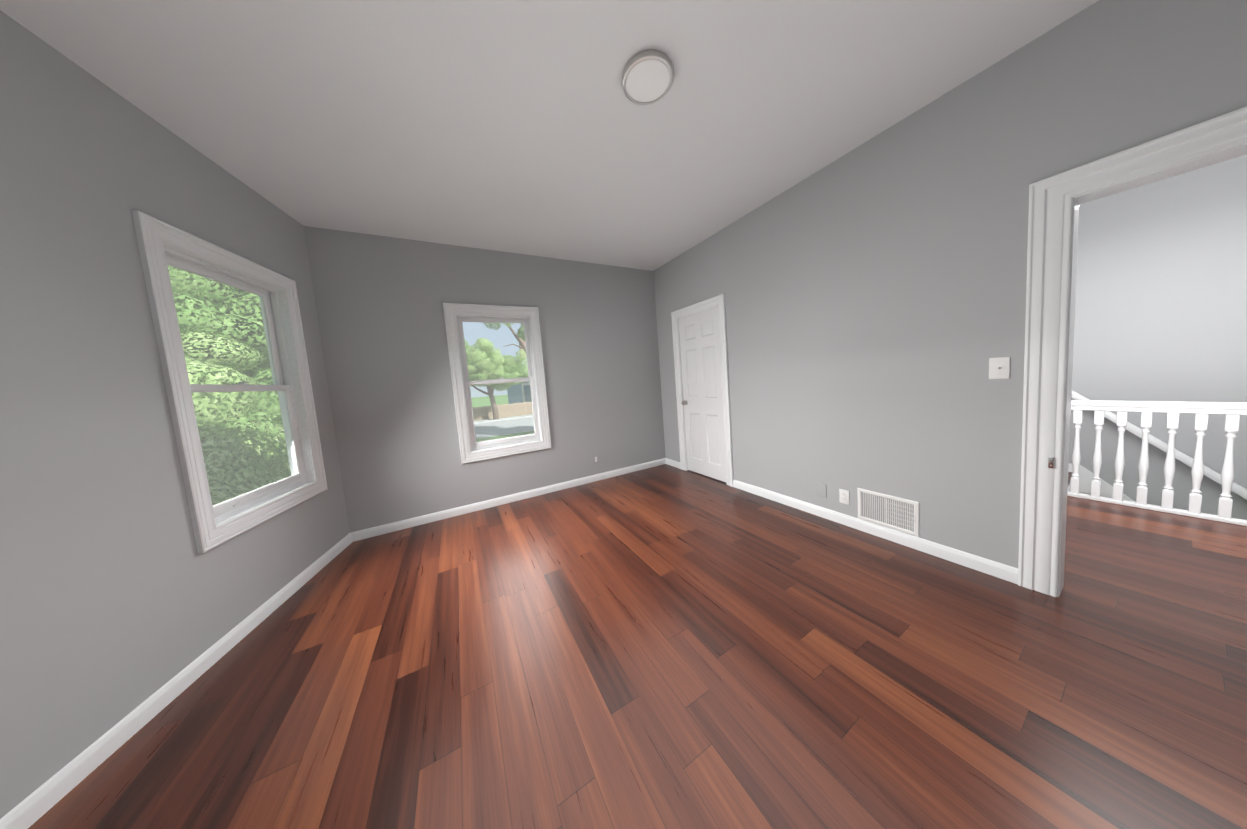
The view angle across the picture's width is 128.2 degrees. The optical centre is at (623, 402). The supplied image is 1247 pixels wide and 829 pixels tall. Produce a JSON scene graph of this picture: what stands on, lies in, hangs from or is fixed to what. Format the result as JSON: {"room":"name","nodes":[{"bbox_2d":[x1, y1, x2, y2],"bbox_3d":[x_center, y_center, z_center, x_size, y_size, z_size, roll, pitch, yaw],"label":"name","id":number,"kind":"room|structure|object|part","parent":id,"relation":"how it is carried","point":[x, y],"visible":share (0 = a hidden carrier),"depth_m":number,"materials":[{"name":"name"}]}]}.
{"room":"empty bedroom","nodes":[
{"label":"empty bedroom","id":0,"kind":"room"},
{"bbox_2d":[0,10,349,818],"bbox_3d":[-1.895,0.035,0.112,0.140,2.817,5.420,-6,5,-17],"label":"wall","id":1,"kind":"structure","parent":0,"point":[120,598],"depth_m":1.25,"materials":[{"name":"grey paint"}]},
{"bbox_2d":[0,533,352,828],"bbox_3d":[-1.746,1.381,0.327,0.015,0.086,5.200,-6,5,-17],"label":"baseboard","id":2,"kind":"structure","parent":1,"relation":"attached to","point":[38,803],"depth_m":1.28,"materials":[{"name":"white wood"}]},
{"bbox_2d":[131,210,327,553],"bbox_3d":[-2.453,-0.087,1.958,0.150,1.698,1.012,-6,5,-17],"label":"window","id":3,"kind":"structure","parent":1,"relation":"in","point":[279,334],"depth_m":1.84,"materials":[{"name":"white plastic"}]},
{"bbox_3d":[-2.530,-0.438,1.915,0.004,0.672,0.708,-6,5,-17],"label":"glass","id":4,"kind":"part","parent":3,"relation":"part of","materials":[{"name":"clear glass"}]},
{"bbox_3d":[-2.530,-0.443,1.915,0.035,0.745,0.784,-6,5,-17],"label":"left window sash","id":5,"kind":"part","parent":3,"relation":"part of","materials":[{"name":"white wood"}]},
{"bbox_3d":[-2.440,0.246,1.981,0.004,0.665,0.708,-6,5,-17],"label":"glass","id":6,"kind":"part","parent":3,"relation":"part of","materials":[{"name":"clear glass"}]},
{"bbox_2d":[234,381,249,384],"bbox_3d":[-2.465,-0.126,1.955,0.038,0.020,0.064,-6,5,-17],"label":"lock","id":7,"kind":"object","parent":3,"relation":"attached to","point":[241,383],"visible":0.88,"depth_m":1.95,"materials":[{"name":"white plastic"}]},
{"bbox_3d":[-2.439,0.257,1.982,0.035,0.751,0.784,-6,5,-17],"label":"left window sash","id":8,"kind":"part","parent":3,"relation":"part of","materials":[{"name":"white wood"}]},
{"bbox_2d":[233,483,289,506],"bbox_3d":[-2.393,0.605,2.016,0.010,0.012,0.440,-6,5,-17],"label":"lift","id":9,"kind":"object","parent":3,"relation":"attached to","point":[249,499],"visible":1,"depth_m":1.98,"materials":[{"name":"white plastic"}]},
{"bbox_2d":[304,226,665,532],"bbox_3d":[0.188,-0.452,4.333,6.850,2.817,0.140,-7,5,-29],"label":"wall","id":10,"kind":"structure","parent":0,"point":[380,301],"depth_m":3.14,"materials":[{"name":"grey paint"}]},
{"bbox_2d":[443,303,551,463],"bbox_3d":[-1.392,-0.237,3.438,0.967,1.677,0.150,-7,5,-29],"label":"window","id":11,"kind":"structure","parent":10,"relation":"in","point":[506,444],"depth_m":3.39,"materials":[{"name":"white plastic"}]},
{"bbox_3d":[-1.444,-0.594,3.456,0.739,0.734,0.035,-7,5,-29],"label":"back window sash","id":12,"kind":"part","parent":11,"relation":"part of","materials":[{"name":"white wood"}]},
{"bbox_3d":[-1.444,-0.590,3.456,0.663,0.662,0.004,-7,5,-29],"label":"glass","id":13,"kind":"part","parent":11,"relation":"part of","materials":[{"name":"clear glass"}]},
{"bbox_3d":[-1.373,0.100,3.476,0.739,0.740,0.035,-7,5,-29],"label":"back window sash","id":14,"kind":"part","parent":11,"relation":"part of","materials":[{"name":"white wood"}]},
{"bbox_3d":[-1.373,0.089,3.475,0.663,0.654,0.004,-7,5,-29],"label":"glass","id":15,"kind":"part","parent":11,"relation":"part of","materials":[{"name":"clear glass"}]},
{"bbox_2d":[487,438,526,444],"bbox_3d":[-1.336,0.445,3.484,0.440,0.012,0.010,-7,5,-29],"label":"lift","id":16,"kind":"object","parent":11,"relation":"attached to","point":[507,441],"visible":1,"depth_m":3.48,"materials":[{"name":"white plastic"}]},
{"bbox_2d":[351,458,665,541],"bbox_3d":[-0.942,1.058,3.670,3.634,0.086,0.015,-7,5,-29],"label":"baseboard","id":17,"kind":"structure","parent":10,"relation":"attached to","point":[404,524],"depth_m":3.37,"materials":[{"name":"white wood"}]},
{"bbox_2d":[593,455,598,463],"bbox_3d":[-0.363,0.746,3.985,0.074,0.118,0.009,-7,5,-29],"label":"electrical outlet","id":18,"kind":"object","parent":10,"relation":"attached to","point":[595,459],"visible":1,"depth_m":3.98,"materials":[{"name":"grey paint"}]},
{"bbox_2d":[0,0,1098,270],"bbox_3d":[0.940,-1.729,1.189,8.500,0.100,6.600,-7,5,-29],"label":"ceiling","id":19,"kind":"structure","parent":0,"point":[522,126],"depth_m":1.59,"materials":[{"name":"paint"}]},
{"bbox_2d":[622,50,672,104],"bbox_3d":[0.122,-1.629,1.527,0.258,0.030,0.258,-7,5,-29],"label":"recessed light","id":20,"kind":"object","parent":19,"relation":"in","point":[647,77],"visible":1,"depth_m":1.50,"materials":[{"name":"white plastic"}]},
{"bbox_2d":[28,464,1246,828],"bbox_3d":[1.127,1.187,1.372,8.200,0.120,6.350,-7,5,-29],"label":"floor","id":21,"kind":"structure","parent":0,"point":[664,646],"depth_m":1.27,"materials":[{"name":"brown wood"}]},
{"bbox_2d":[1067,400,1246,525],"bbox_3d":[4.453,0.292,1.606,0.124,1.127,3.082,-7,5,-29],"label":"balustrade railing","id":22,"kind":"object","parent":21,"relation":"on","point":[1232,411],"visible":0.94,"depth_m":2.28,"materials":[{"name":"white wood"}]},
{"bbox_2d":[653,0,1246,567],"bbox_3d":[2.066,-0.397,1.836,0.140,2.817,6.050,-7,5,-29],"label":"wall","id":23,"kind":"structure","parent":0,"point":[873,290],"depth_m":1.90,"materials":[{"name":"grey paint"}]},
{"bbox_2d":[671,293,733,486],"bbox_3d":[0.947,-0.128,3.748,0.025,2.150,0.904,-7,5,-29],"label":"trim","id":24,"kind":"structure","parent":23,"relation":"attached to","point":[719,300],"depth_m":3.46,"materials":[{"name":"white wood"}]},
{"bbox_2d":[679,306,725,481],"bbox_3d":[0.960,-0.089,3.751,0.101,2.047,0.732,-7,5,-29],"label":"closet door","id":25,"kind":"structure","parent":24,"relation":"attached to","point":[701,379],"depth_m":3.74,"materials":[{"name":"white wood"}]},
{"bbox_3d":[0.804,0.001,4.016,0.066,0.064,0.064,-7,5,-29],"label":"knob","id":26,"kind":"part","parent":25,"relation":"part of","materials":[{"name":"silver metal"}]},
{"bbox_2d":[817,483,826,497],"bbox_3d":[1.699,0.752,2.593,0.008,0.118,0.074,-7,5,-29],"label":"electrical outlet cover","id":27,"kind":"object","parent":23,"relation":"attached to","point":[821,490],"visible":1,"depth_m":2.59,"materials":[{"name":"grey paint"}]},
{"bbox_2d":[666,458,1017,583],"bbox_3d":[1.760,0.946,2.517,0.015,0.086,4.650,-7,5,-29],"label":"baseboard","id":28,"kind":"structure","parent":23,"relation":"attached to","point":[991,567],"depth_m":2.17,"materials":[{"name":"white wood"}]},
{"bbox_2d":[839,489,849,504],"bbox_3d":[1.782,0.760,2.442,0.010,0.116,0.072,-7,5,-29],"label":"electrical outlet","id":29,"kind":"object","parent":23,"relation":"attached to","point":[843,496],"visible":1,"depth_m":2.44,"materials":[{"name":"white plastic"}]},
{"bbox_2d":[857,488,918,536],"bbox_3d":[1.919,0.789,2.208,0.028,0.245,0.359,-7,5,-29],"label":"air vent","id":30,"kind":"object","parent":23,"relation":"in","point":[905,501],"visible":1,"depth_m":2.19,"materials":[{"name":"white metal"}]},
{"bbox_2d":[989,357,1009,378],"bbox_3d":[2.085,-0.192,1.680,0.019,0.120,0.074,-7,5,-29],"label":"light switch","id":31,"kind":"object","parent":23,"relation":"attached to","point":[999,367],"visible":1,"depth_m":1.68,"materials":[{"name":"white plastic"}]},
{"bbox_2d":[1018,106,1246,596],"bbox_3d":[2.477,-0.032,1.171,0.190,2.134,1.108,-7,5,-29],"label":"door frame","id":32,"kind":"structure","parent":23,"relation":"attached to","point":[1048,252],"depth_m":1.52,"materials":[{"name":"white wood"}]},
{"bbox_2d":[1048,457,1053,467],"bbox_3d":[2.200,0.308,1.557,0.010,0.058,0.016,-7,5,-29],"label":"latch","id":33,"kind":"object","parent":32,"relation":"attached to","point":[1050,462],"visible":1,"depth_m":1.56,"materials":[{"name":"silver metal"}]},
{"bbox_2d":[1069,154,1246,519],"bbox_3d":[4.856,0.811,3.005,0.140,5.817,7.200,-7,5,-29],"label":"wall","id":34,"kind":"structure","parent":0,"point":[1161,298],"depth_m":2.66,"materials":[{"name":"grey paint"}]},
{"bbox_2d":[1068,463,1071,471],"bbox_3d":[3.898,0.627,4.537,0.015,0.086,3.180,-7,5,-29],"label":"baseboard","id":35,"kind":"structure","parent":34,"relation":"attached to","point":[1070,468],"depth_m":3.16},
{"bbox_2d":[1072,465,1134,501],"bbox_3d":[5.486,2.278,2.018,0.014,3.300,2.870,-7,5,-29],"label":"trim","id":36,"kind":"structure","parent":34,"relation":"attached to","point":[1085,476],"depth_m":3.07,"materials":[{"name":"white wood"}]},
{"bbox_2d":[1071,390,1246,499],"bbox_3d":[5.273,1.195,2.080,0.102,3.188,3.188,-7,5,-29],"label":"handrail","id":37,"kind":"object","parent":34,"relation":"attached to","point":[1236,488],"depth_m":2.67,"materials":[{"name":"white wood"}]},
{"label":"outside","id":38,"kind":"structure","parent":0,"visible":0},
{"bbox_2d":[471,395,534,441],"bbox_3d":[-12.643,1.349,31.529,170.000,0.300,180.000,-7,5,-29],"label":"ground","id":39,"kind":"structure","parent":38,"point":[475,402],"depth_m":54.05,"materials":[{"name":"green plant"}]},
{"bbox_2d":[168,265,534,505],"bbox_3d":[-4.135,-3.796,25.421,140.000,10.193,39.312,-7,5,-29],"label":"scenery","id":40,"kind":"structure","parent":39,"relation":"on","point":[260,351],"depth_m":5.39,"materials":[{"name":"green plant"}]}
]}

